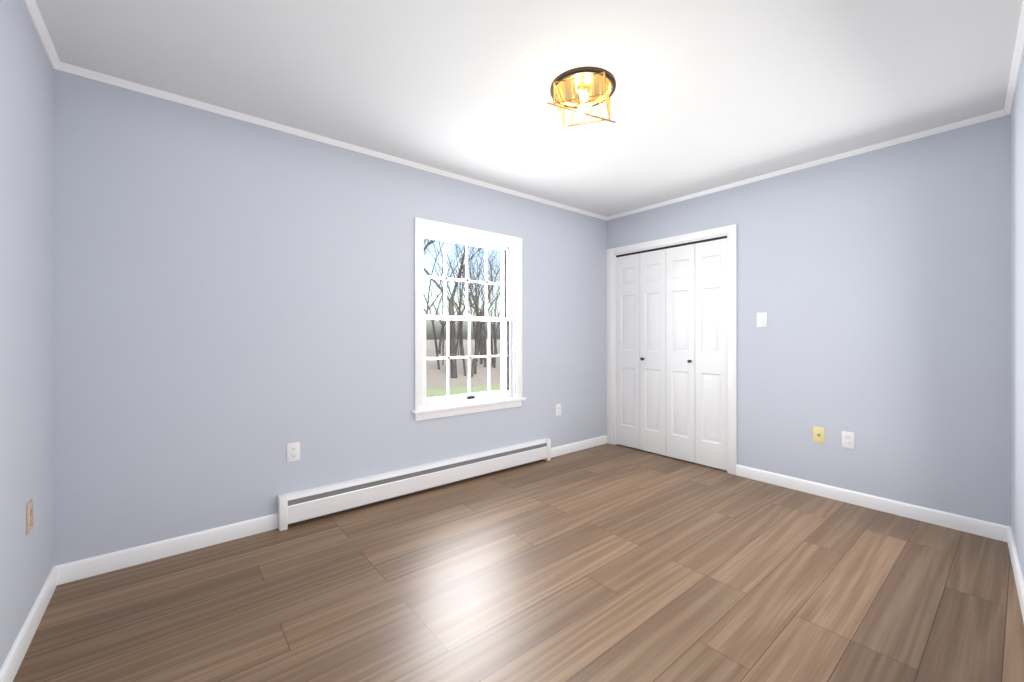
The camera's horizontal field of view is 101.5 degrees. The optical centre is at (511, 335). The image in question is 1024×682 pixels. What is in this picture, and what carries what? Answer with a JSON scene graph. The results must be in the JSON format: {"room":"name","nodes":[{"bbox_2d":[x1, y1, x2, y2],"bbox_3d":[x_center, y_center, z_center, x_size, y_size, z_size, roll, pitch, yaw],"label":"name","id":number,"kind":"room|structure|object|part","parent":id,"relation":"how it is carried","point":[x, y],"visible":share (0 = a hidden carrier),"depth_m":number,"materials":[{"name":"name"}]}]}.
{"room":"empty bedroom","nodes":[
{"label":"empty bedroom","id":0,"kind":"room"},
{"bbox_2d":[0,0,52,668],"bbox_3d":[-1.172,-0.055,0.666,0.120,2.440,3.614,0,0,-39],"label":"wall","id":1,"kind":"structure","parent":0,"point":[26,278],"depth_m":1.57,"materials":[{"name":"paint"}]},
{"bbox_2d":[27,499,32,534],"bbox_3d":[-1.866,0.702,1.621,0.009,0.116,0.072,0,0,-39],"label":"outlet","id":2,"kind":"object","parent":1,"relation":"attached to","point":[29,516],"visible":0.98,"depth_m":1.61,"materials":[{"name":"beige plastic"}]},
{"bbox_2d":[0,564,63,681],"bbox_3d":[-1.253,1.121,0.871,0.014,0.088,2.794,0,0,-39],"label":"baseboard","id":3,"kind":"structure","parent":1,"relation":"attached to","point":[8,671],"depth_m":1.59,"materials":[{"name":"white paint"}]},
{"bbox_2d":[23,0,66,71],"bbox_3d":[-1.247,-1.260,0.874,0.026,0.030,2.730,0,0,-39],"label":"crown molding","id":4,"kind":"structure","parent":1,"relation":"attached to","point":[32,8],"depth_m":1.75,"materials":[{"name":"white paint"}]},
{"bbox_2d":[53,69,606,565],"bbox_3d":[-0.308,-0.055,3.572,5.190,2.440,0.200,0,0,-39],"label":"wall","id":5,"kind":"structure","parent":0,"point":[233,307],"depth_m":2.43,"materials":[{"name":"paint"}]},
{"bbox_2d":[64,513,277,582],"bbox_3d":[-1.766,1.121,2.246,0.895,0.088,0.014,0,0,-39],"label":"baseboard","id":6,"kind":"structure","parent":5,"relation":"attached to","point":[118,561],"depth_m":2.19,"materials":[{"name":"white paint"}]},
{"bbox_2d":[287,442,299,462],"bbox_3d":[-1.352,0.722,2.587,0.072,0.116,0.009,0,0,-39],"label":"outlet","id":7,"kind":"object","parent":5,"relation":"attached to","point":[293,451],"visible":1,"depth_m":2.58,"materials":[{"name":"white plastic"}]},
{"bbox_2d":[53,64,607,220],"bbox_3d":[-0.547,-1.260,3.232,4.090,0.030,0.026,0,0,-39],"label":"crown molding","id":8,"kind":"structure","parent":5,"relation":"attached to","point":[72,69],"depth_m":2.55,"materials":[{"name":"white paint"}]},
{"bbox_2d":[411,217,525,420],"bbox_3d":[-0.369,-0.120,3.491,1.087,1.510,0.248,0,0,-39],"label":"window","id":9,"kind":"structure","parent":5,"relation":"in","point":[420,224],"depth_m":3.37,"materials":[{"name":"white paint"}]},
{"bbox_2d":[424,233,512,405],"bbox_3d":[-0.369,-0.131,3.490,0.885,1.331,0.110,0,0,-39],"label":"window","id":10,"kind":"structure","parent":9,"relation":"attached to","point":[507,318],"depth_m":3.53,"materials":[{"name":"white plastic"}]},
{"bbox_3d":[-0.316,0.594,3.425,1.087,0.082,0.078,0,0,-39],"label":"window sill apron","id":11,"kind":"part","parent":9,"relation":"part of","materials":[{"name":"white wood"}]},
{"bbox_2d":[556,404,560,415],"bbox_3d":[0.451,0.723,4.055,0.072,0.116,0.009,0,0,-39],"label":"outlet","id":12,"kind":"object","parent":5,"relation":"attached to","point":[558,409],"visible":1,"depth_m":4.05,"materials":[{"name":"white plastic"}]},
{"bbox_2d":[551,435,606,457],"bbox_3d":[0.673,1.121,4.233,0.896,0.088,0.014,0,0,-39],"label":"baseboard","id":13,"kind":"structure","parent":5,"relation":"attached to","point":[576,446],"depth_m":4.22,"materials":[{"name":"white paint"}]},
{"bbox_2d":[13,443,1023,681],"bbox_3d":[0.696,1.205,2.220,5.340,0.080,3.664,0,0,-39],"label":"floor","id":14,"kind":"structure","parent":0,"point":[607,562],"depth_m":1.87,"materials":[{"name":"brown wood"}]},
{"bbox_2d":[277,438,550,530],"bbox_3d":[-0.530,1.065,3.219,2.250,0.199,0.066,0,0,-39],"label":"baseboard heater","id":15,"kind":"object","parent":14,"relation":"on","point":[302,505],"visible":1,"depth_m":2.96,"materials":[{"name":"white metal"}]},
{"bbox_2d":[35,0,1022,216],"bbox_3d":[0.696,-1.325,2.220,5.340,0.100,3.664,0,0,-39],"label":"ceiling","id":16,"kind":"structure","parent":0,"point":[708,94],"depth_m":2.03,"materials":[{"name":"white paint"}]},
{"bbox_2d":[547,66,615,130],"bbox_3d":[0.362,-1.204,2.139,0.412,0.140,0.412,0,0,-39],"label":"light","id":17,"kind":"object","parent":16,"relation":"attached to","point":[580,89],"visible":1,"depth_m":2.10,"materials":[{"name":"brown metal"}]},
{"bbox_2d":[607,114,1010,526],"bbox_3d":[2.107,-0.055,3.306,0.120,2.440,3.264,0,0,-39],"label":"wall","id":18,"kind":"structure","parent":0,"point":[875,285],"depth_m":2.78,"materials":[{"name":"paint"}]},
{"bbox_2d":[617,253,639,448],"bbox_3d":[1.216,0.161,4.352,0.034,1.984,0.284,0,0,-39],"label":"closet door","id":19,"kind":"structure","parent":18,"relation":"in","point":[628,350],"depth_m":4.34,"materials":[{"name":"white paint"}]},
{"bbox_2d":[640,249,665,455],"bbox_3d":[1.397,0.161,4.129,0.034,1.984,0.284,0,0,-39],"label":"closet door","id":20,"kind":"structure","parent":18,"relation":"in","point":[653,351],"depth_m":4.11,"materials":[{"name":"white paint"}]},
{"bbox_2d":[606,224,736,474],"bbox_3d":[1.512,0.150,4.037,0.120,2.030,1.180,0,0,-39],"label":"door frame","id":21,"kind":"structure","parent":18,"relation":"attached to","point":[615,350],"depth_m":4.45,"materials":[{"name":"white paint"}]},
{"bbox_2d":[616,236,726,256],"bbox_3d":[1.492,-0.843,4.021,0.052,0.016,1.152,0,0,-39],"label":"closet track","id":22,"kind":"object","parent":18,"relation":"attached to","point":[689,243],"visible":0.64,"depth_m":3.93,"materials":[{"name":"silver metal"}]},
{"bbox_2d":[666,244,694,462],"bbox_3d":[1.579,0.161,3.906,0.034,1.984,0.284,0,0,-39],"label":"closet door","id":23,"kind":"structure","parent":18,"relation":"in","point":[680,351],"depth_m":3.89,"materials":[{"name":"white paint"}]},
{"bbox_2d":[695,238,726,470],"bbox_3d":[1.760,0.161,3.683,0.034,1.984,0.284,0,0,-39],"label":"closet door","id":24,"kind":"structure","parent":18,"relation":"in","point":[710,353],"depth_m":3.67,"materials":[{"name":"white paint"}]},
{"bbox_2d":[757,313,766,326],"bbox_3d":[1.995,-0.124,3.340,0.012,0.116,0.072,0,0,-39],"label":"switch plate","id":25,"kind":"object","parent":18,"relation":"attached to","point":[761,319],"visible":1,"depth_m":3.34,"materials":[{"name":"white plastic"}]},
{"bbox_2d":[607,111,998,219],"bbox_3d":[1.904,-1.260,3.441,0.026,0.030,2.730,0,0,-39],"label":"crown molding","id":26,"kind":"structure","parent":18,"relation":"attached to","point":[993,115],"depth_m":2.97,"materials":[{"name":"white paint"}]},
{"bbox_2d":[813,426,824,443],"bbox_3d":[2.233,0.725,3.044,0.016,0.116,0.072,0,0,-39],"label":"outlet","id":27,"kind":"object","parent":18,"relation":"attached to","point":[818,434],"visible":1,"depth_m":3.04,"materials":[{"name":"yellow plastic"}]},
{"bbox_2d":[842,431,854,448],"bbox_3d":[2.343,0.729,2.915,0.009,0.116,0.072,0,0,-39],"label":"outlet","id":28,"kind":"object","parent":18,"relation":"attached to","point":[848,439],"visible":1,"depth_m":2.91,"materials":[{"name":"white plastic"}]},
{"bbox_2d":[736,465,999,539],"bbox_3d":[2.332,1.121,2.925,0.014,0.088,1.450,0,0,-39],"label":"baseboard","id":29,"kind":"structure","parent":18,"relation":"attached to","point":[991,530],"depth_m":2.77,"materials":[{"name":"white paint"}]},
{"bbox_2d":[1011,54,1023,578],"bbox_3d":[1.312,-0.055,0.892,4.418,2.440,0.120,0,0,-43],"label":"wall","id":30,"kind":"structure","parent":0,"point":[1017,320],"depth_m":2.06,"materials":[{"name":"paint"}]},
{"bbox_2d":[999,0,1023,116],"bbox_3d":[1.293,-1.260,0.972,4.090,0.030,0.274,0,0,-39],"label":"crown molding","id":31,"kind":"structure","parent":30,"relation":"attached to","point":[1019,45],"depth_m":1.96,"materials":[{"name":"white paint"}]},
{"bbox_2d":[1000,525,1023,621],"bbox_3d":[1.297,1.121,0.969,4.090,0.088,0.263,0,0,-39],"label":"baseboard","id":32,"kind":"structure","parent":30,"relation":"attached to","point":[1006,535],"depth_m":2.03,"materials":[{"name":"white paint"}]},
{"label":"outside","id":33,"kind":"structure","parent":0,"visible":0},
{"bbox_2d":[426,339,500,397],"bbox_3d":[-36.353,1.915,75.612,200.000,0.200,156.936,0,0,-39],"label":"lawn","id":34,"kind":"structure","parent":33,"point":[460,382],"depth_m":18.95,"materials":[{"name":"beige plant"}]},
{"bbox_2d":[424,239,436,249],"bbox_3d":[-3.726,-4.058,16.181,9.170,11.971,9.869,0,0,-39],"label":"tree","id":35,"kind":"object","parent":34,"relation":"on","point":[427,244],"depth_m":15.90,"materials":[{"name":"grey plant"}]},
{"bbox_2d":[426,272,458,349],"bbox_3d":[-6.036,-2.528,41.477,7.688,8.888,4.564,0,0,-39],"label":"tree","id":36,"kind":"object","parent":34,"relation":"on","point":[440,304],"depth_m":41.06,"materials":[{"name":"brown plant"}]},
{"bbox_2d":[424,239,463,364],"bbox_3d":[-5.006,-3.179,25.424,4.898,10.192,6.785,0,0,-39],"label":"tree","id":37,"kind":"object","parent":34,"relation":"on","point":[442,284],"depth_m":25.57,"materials":[{"name":"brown plant"}]},
{"bbox_2d":[424,241,463,368],"bbox_3d":[-5.514,-2.797,21.731,7.383,9.441,7.026,0,0,-39],"label":"tree","id":38,"kind":"object","parent":34,"relation":"on","point":[435,339],"depth_m":22.32,"materials":[{"name":"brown plant"}]},
{"bbox_2d":[425,239,473,314],"bbox_3d":[-1.361,-3.244,15.690,7.473,10.331,6.992,0,0,-39],"label":"tree","id":39,"kind":"object","parent":34,"relation":"on","point":[447,280],"depth_m":15.16,"materials":[{"name":"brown plant"}]},
{"bbox_2d":[424,242,482,377],"bbox_3d":[-3.247,-3.383,16.797,6.439,10.612,9.141,0,0,-39],"label":"tree","id":40,"kind":"object","parent":34,"relation":"on","point":[451,306],"depth_m":17.58,"materials":[{"name":"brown plant"}]},
{"bbox_2d":[424,238,482,359],"bbox_3d":[-4.363,-4.893,30.888,9.346,13.633,4.792,0,0,-39],"label":"tree","id":41,"kind":"object","parent":34,"relation":"on","point":[460,301],"depth_m":31.57,"materials":[{"name":"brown plant"}]},
{"bbox_2d":[425,249,481,320],"bbox_3d":[-5.679,-3.272,37.969,6.683,10.390,6.289,0,0,-39],"label":"tree","id":42,"kind":"object","parent":34,"relation":"on","point":[453,269],"depth_m":38.55,"materials":[{"name":"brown plant"}]},
{"bbox_2d":[424,262,483,353],"bbox_3d":[-6.308,-2.503,41.294,6.319,8.864,4.887,0,0,-39],"label":"tree","id":43,"kind":"object","parent":34,"relation":"on","point":[440,340],"depth_m":40.56,"materials":[{"name":"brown plant"}]},
{"bbox_2d":[424,240,484,353],"bbox_3d":[-5.291,-4.206,39.354,8.887,12.279,7.452,0,0,-39],"label":"tree","id":44,"kind":"object","parent":34,"relation":"on","point":[448,292],"depth_m":38.82,"materials":[{"name":"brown plant"}]},
{"bbox_2d":[429,258,484,337],"bbox_3d":[-5.923,-5.267,52.858,7.971,14.396,6.893,0,0,-39],"label":"tree","id":45,"kind":"object","parent":34,"relation":"on","point":[458,298],"depth_m":52.05,"materials":[{"name":"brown plant"}]},
{"bbox_2d":[430,245,484,355],"bbox_3d":[-4.215,-4.382,33.194,4.634,12.606,9.130,0,0,-39],"label":"tree","id":46,"kind":"object","parent":34,"relation":"on","point":[474,282],"depth_m":33.17,"materials":[{"name":"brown plant"}]},
{"bbox_2d":[440,255,483,375],"bbox_3d":[-2.225,-0.999,18.887,3.190,5.844,4.289,0,0,-39],"label":"tree","id":47,"kind":"object","parent":34,"relation":"on","point":[464,366],"depth_m":18.78,"materials":[{"name":"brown plant"}]},
{"bbox_2d":[430,244,500,373],"bbox_3d":[-1.584,-1.847,18.756,4.846,7.530,5.021,0,0,-39],"label":"tree","id":48,"kind":"object","parent":34,"relation":"on","point":[478,295],"depth_m":19.49,"materials":[{"name":"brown plant"}]},
{"bbox_2d":[435,248,499,354],"bbox_3d":[-3.390,-3.330,37.337,7.602,10.499,4.475,0,0,-39],"label":"tree","id":49,"kind":"object","parent":34,"relation":"on","point":[469,310],"depth_m":37.12,"materials":[{"name":"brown plant"}]},
{"bbox_2d":[436,241,500,363],"bbox_3d":[-1.882,-3.099,26.759,8.417,10.054,7.322,0,0,-39],"label":"tree","id":50,"kind":"object","parent":34,"relation":"on","point":[480,339],"depth_m":26.13,"materials":[{"name":"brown plant"}]},
{"bbox_2d":[447,248,499,360],"bbox_3d":[-2.347,-2.439,28.585,6.400,8.713,6.653,0,0,-39],"label":"tree","id":51,"kind":"object","parent":34,"relation":"on","point":[474,298],"depth_m":29.14,"materials":[{"name":"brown plant"}]},
{"bbox_2d":[448,243,500,376],"bbox_3d":[-0.398,-1.824,17.888,5.124,7.499,4.574,0,0,-39],"label":"tree","id":52,"kind":"object","parent":34,"relation":"on","point":[479,330],"depth_m":17.98,"materials":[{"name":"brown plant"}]},
{"bbox_2d":[448,257,500,354],"bbox_3d":[-2.434,-2.735,37.807,6.721,9.331,7.148,0,0,-39],"label":"tree","id":53,"kind":"object","parent":34,"relation":"on","point":[479,309],"depth_m":37.70,"materials":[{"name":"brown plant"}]},
{"bbox_2d":[456,258,492,350],"bbox_3d":[-4.674,-4.168,48.483,5.937,12.180,8.896,0,0,-39],"label":"tree","id":54,"kind":"object","parent":34,"relation":"on","point":[476,287],"depth_m":47.28,"materials":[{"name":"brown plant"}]},
{"bbox_2d":[453,275,498,341],"bbox_3d":[-2.600,-2.059,37.110,6.910,7.966,3.280,0,0,-39],"label":"tree","id":55,"kind":"object","parent":34,"relation":"on","point":[481,303],"depth_m":36.94,"materials":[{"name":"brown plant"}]},
{"bbox_2d":[457,249,500,365],"bbox_3d":[-1.661,-1.916,24.622,4.403,7.678,4.112,0,0,-39],"label":"tree","id":56,"kind":"object","parent":34,"relation":"on","point":[483,304],"depth_m":24.63,"materials":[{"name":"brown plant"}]},
{"bbox_2d":[459,294,499,353],"bbox_3d":[-2.321,-0.905,31.943,4.402,5.656,4.281,0,0,-39],"label":"tree","id":57,"kind":"object","parent":34,"relation":"on","point":[487,329],"depth_m":31.79,"materials":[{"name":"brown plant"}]},
{"bbox_2d":[462,247,498,366],"bbox_3d":[-1.734,-2.139,23.271,4.180,8.117,4.396,0,0,-39],"label":"tree","id":58,"kind":"object","parent":34,"relation":"on","point":[484,302],"depth_m":23.88,"materials":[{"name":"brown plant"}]},
{"bbox_2d":[474,259,500,367],"bbox_3d":[-0.686,-1.262,24.024,2.880,6.361,3.613,0,0,-39],"label":"tree","id":59,"kind":"object","parent":34,"relation":"on","point":[494,361],"depth_m":23.47,"materials":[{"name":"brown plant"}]},
{"bbox_2d":[482,248,500,316],"bbox_3d":[-0.027,-1.328,18.636,4.038,6.505,4.506,0,0,-39],"label":"tree","id":60,"kind":"object","parent":34,"relation":"on","point":[494,299],"depth_m":18.16,"materials":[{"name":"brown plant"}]}
]}

